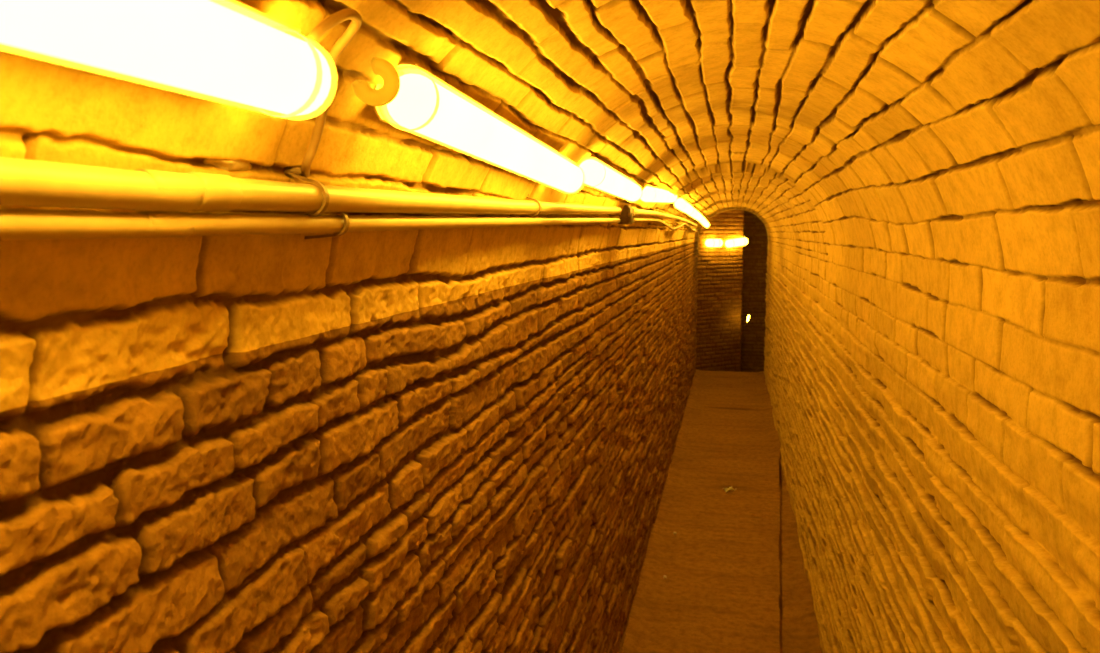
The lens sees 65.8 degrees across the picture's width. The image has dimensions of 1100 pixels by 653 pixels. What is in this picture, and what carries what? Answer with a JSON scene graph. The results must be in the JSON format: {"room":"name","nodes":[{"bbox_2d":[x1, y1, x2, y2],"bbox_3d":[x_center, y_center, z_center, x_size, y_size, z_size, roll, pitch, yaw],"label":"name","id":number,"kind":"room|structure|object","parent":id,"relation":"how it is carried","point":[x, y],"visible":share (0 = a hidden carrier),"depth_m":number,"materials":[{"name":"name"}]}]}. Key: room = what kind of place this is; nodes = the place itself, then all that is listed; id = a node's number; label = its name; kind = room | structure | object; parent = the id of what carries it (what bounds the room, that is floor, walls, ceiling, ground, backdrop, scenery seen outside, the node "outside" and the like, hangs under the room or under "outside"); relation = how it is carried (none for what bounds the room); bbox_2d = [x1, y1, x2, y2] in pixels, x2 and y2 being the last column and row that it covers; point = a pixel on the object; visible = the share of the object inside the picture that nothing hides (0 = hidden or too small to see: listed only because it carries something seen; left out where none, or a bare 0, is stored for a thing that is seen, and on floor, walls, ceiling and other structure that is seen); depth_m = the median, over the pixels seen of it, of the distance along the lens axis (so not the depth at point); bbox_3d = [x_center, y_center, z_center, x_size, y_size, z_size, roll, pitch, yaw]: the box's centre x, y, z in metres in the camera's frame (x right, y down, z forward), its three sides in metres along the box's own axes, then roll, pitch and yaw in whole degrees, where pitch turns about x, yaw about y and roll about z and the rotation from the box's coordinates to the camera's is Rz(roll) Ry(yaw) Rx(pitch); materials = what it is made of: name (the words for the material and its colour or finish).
{"room":"underground passage","nodes":[
{"label":"underground passage","id":0,"kind":"room"},
{"bbox_2d":[0,240,698,652],"bbox_3d":[0.526,0.407,4.459,0.039,1.595,11.800,1,6,12],"label":"wall","id":1,"kind":"structure","parent":0,"point":[487,472],"depth_m":0.99,"materials":[{"name":"brick"}]},
{"bbox_2d":[0,0,1099,411],"bbox_3d":[1.163,-0.668,5.155,1.057,0.449,13.650,1,6,12],"label":"ceiling","id":2,"kind":"structure","parent":0,"point":[955,143],"depth_m":1.03,"materials":[{"name":"brick"}]},
{"bbox_2d":[0,0,330,117],"bbox_3d":[-0.319,-0.099,-0.038,0.071,0.070,1.350,1,6,12],"label":"lamp","id":3,"kind":"object","parent":2,"relation":"attached to","point":[230,50],"visible":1,"depth_m":0.44,"materials":[{"name":"plastic"}]},
{"bbox_2d":[301,8,361,176],"bbox_3d":[-0.181,-0.182,0.696,0.044,0.115,0.217,-2,7,-18],"label":"cable","id":4,"kind":"object","parent":3,"relation":"hanging from","point":[320,29],"visible":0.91,"depth_m":0.65,"materials":[{"name":"plastic"}]},
{"bbox_2d":[204,159,251,170],"bbox_3d":[-0.252,-0.125,0.653,0.036,0.020,0.084,1,6,12],"label":"lump","id":5,"kind":"object","parent":2,"relation":"attached to","point":[237,165],"visible":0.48,"depth_m":0.64,"materials":[{"name":"stone"}]},
{"bbox_2d":[0,208,619,239],"bbox_3d":[-0.197,-0.110,0.802,0.016,0.049,3.971,1,6,12],"label":"conduit","id":6,"kind":"object","parent":2,"relation":"attached to","point":[15,224],"visible":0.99,"depth_m":0.58,"materials":[{"name":"plastic"}]},
{"bbox_2d":[304,212,349,238],"bbox_3d":[-0.211,-0.102,0.794,0.048,0.042,0.007,1,6,12],"label":"clip","id":7,"kind":"object","parent":6,"relation":"attached to","point":[344,230],"visible":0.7,"depth_m":0.79,"materials":[{"name":"metal"}]},
{"bbox_2d":[0,157,621,213],"bbox_3d":[-0.197,-0.133,0.777,0.026,0.066,3.934,1,6,12],"label":"conduit","id":8,"kind":"object","parent":2,"relation":"attached to","point":[23,182],"visible":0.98,"depth_m":0.57,"materials":[{"name":"plastic"}]},
{"bbox_2d":[284,167,328,216],"bbox_3d":[-0.216,-0.117,0.736,0.052,0.048,0.007,1,6,12],"label":"clip","id":9,"kind":"object","parent":8,"relation":"attached to","point":[293,171],"visible":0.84,"depth_m":0.73,"materials":[{"name":"metal"}]},
{"bbox_2d":[520,194,541,216],"bbox_3d":[-0.041,-0.222,1.549,0.052,0.048,0.012,1,6,12],"label":"clip","id":10,"kind":"object","parent":8,"relation":"attached to","point":[536,200],"visible":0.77,"depth_m":1.54,"materials":[{"name":"metal"}]},
{"bbox_2d":[352,57,583,193],"bbox_3d":[-0.059,-0.243,1.161,0.068,0.085,0.939,1,6,12],"label":"lamp","id":11,"kind":"object","parent":2,"relation":"attached to","point":[418,102],"visible":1,"depth_m":0.89,"materials":[{"name":"plastic"}]},
{"bbox_2d":[577,157,641,201],"bbox_3d":[0.167,-0.369,2.195,0.063,0.070,0.852,1,6,12],"label":"lamp","id":12,"kind":"object","parent":2,"relation":"attached to","point":[599,175],"visible":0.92,"depth_m":1.96,"materials":[{"name":"plastic"}]},
{"bbox_2d":[618,205,634,223],"bbox_3d":[0.261,-0.384,2.926,0.047,0.062,0.200,1,6,12],"label":"clamp","id":13,"kind":"object","parent":2,"relation":"attached to","point":[627,215],"visible":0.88,"depth_m":2.84,"materials":[{"name":"plastic"}]},
{"bbox_2d":[639,185,677,202],"bbox_3d":[0.469,-0.554,3.592,0.064,0.102,1.292,1,6,12],"label":"lamp","id":14,"kind":"object","parent":2,"relation":"attached to","point":[649,194],"visible":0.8,"depth_m":3.12,"materials":[{"name":"glass"}]},
{"bbox_2d":[634,209,696,225],"bbox_3d":[0.865,-0.714,5.703,0.025,0.046,5.444,1,6,12],"label":"conduit","id":15,"kind":"object","parent":2,"relation":"attached to","point":[638,212],"visible":0.94,"depth_m":4.05,"materials":[{"name":"plastic"}]},
{"bbox_2d":[634,218,697,231],"bbox_3d":[0.905,-0.694,5.920,0.015,0.066,5.787,1,6,12],"label":"cable","id":16,"kind":"object","parent":2,"relation":"attached to","point":[635,219],"visible":0.98,"depth_m":4.25,"materials":[{"name":"plastic"}]},
{"bbox_2d":[673,197,693,213],"bbox_3d":[0.757,-0.676,4.797,0.070,0.071,1.020,1,6,12],"label":"lamp","id":17,"kind":"object","parent":2,"relation":"attached to","point":[681,204],"visible":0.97,"depth_m":4.39,"materials":[{"name":"plastic"}]},
{"bbox_2d":[688,207,702,220],"bbox_3d":[1.065,-0.824,6.252,0.080,0.082,1.301,1,6,12],"label":"lamp","id":18,"kind":"object","parent":2,"relation":"attached to","point":[696,214],"visible":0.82,"depth_m":5.97,"materials":[{"name":"plastic"}]},
{"bbox_2d":[699,216,709,226],"bbox_3d":[1.467,-1.006,8.177,0.103,0.106,1.498,1,6,12],"label":"lamp","id":19,"kind":"object","parent":2,"relation":"attached to","point":[704,222],"visible":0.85,"depth_m":7.84,"materials":[{"name":"glass"}]},
{"bbox_2d":[695,210,743,371],"bbox_3d":[2.045,-0.212,10.779,1.061,2.570,0.014,-4,8,-33],"label":"wall","id":20,"kind":"structure","parent":0,"point":[718,324],"depth_m":10.84,"materials":[{"name":"beige brick"}]},
{"bbox_2d":[705,238,722,246],"bbox_3d":[2.047,-1.044,10.626,0.272,0.112,0.125,-4,8,-32],"label":"lamp","id":21,"kind":"object","parent":20,"relation":"attached to","point":[711,242],"visible":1,"depth_m":10.57,"materials":[{"name":"plastic"}]},
{"bbox_2d":[725,237,747,247],"bbox_3d":[2.374,-1.071,10.837,0.370,0.137,0.124,-4,8,-33],"label":"lamp","id":22,"kind":"object","parent":20,"relation":"attached to","point":[742,241],"visible":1,"depth_m":10.78,"materials":[{"name":"plastic"}]},
{"bbox_2d":[621,369,822,652],"bbox_3d":[0.922,1.206,4.472,0.900,0.114,11.818,1,6,12],"label":"floor","id":23,"kind":"structure","parent":0,"point":[736,581],"depth_m":4.54,"materials":[{"name":"concrete"}]},
{"bbox_2d":[740,212,744,371],"bbox_3d":[2.582,-0.287,11.451,0.023,2.570,0.800,2,7,13],"label":"wall","id":24,"kind":"structure","parent":0,"point":[744,212],"depth_m":11.34,"materials":[{"name":"beige brick"}]},
{"bbox_2d":[740,211,788,371],"bbox_3d":[2.938,-0.319,11.735,0.650,2.570,0.024,1,6,12],"label":"wall","id":25,"kind":"structure","parent":0,"point":[755,255],"depth_m":11.74,"materials":[{"name":"brick"}]},
{"bbox_2d":[763,241,1099,652],"bbox_3d":[1.316,0.426,4.291,0.046,1.595,11.800,1,6,12],"label":"wall","id":26,"kind":"structure","parent":0,"point":[940,448],"depth_m":1.68,"materials":[{"name":"brick"}]}
]}

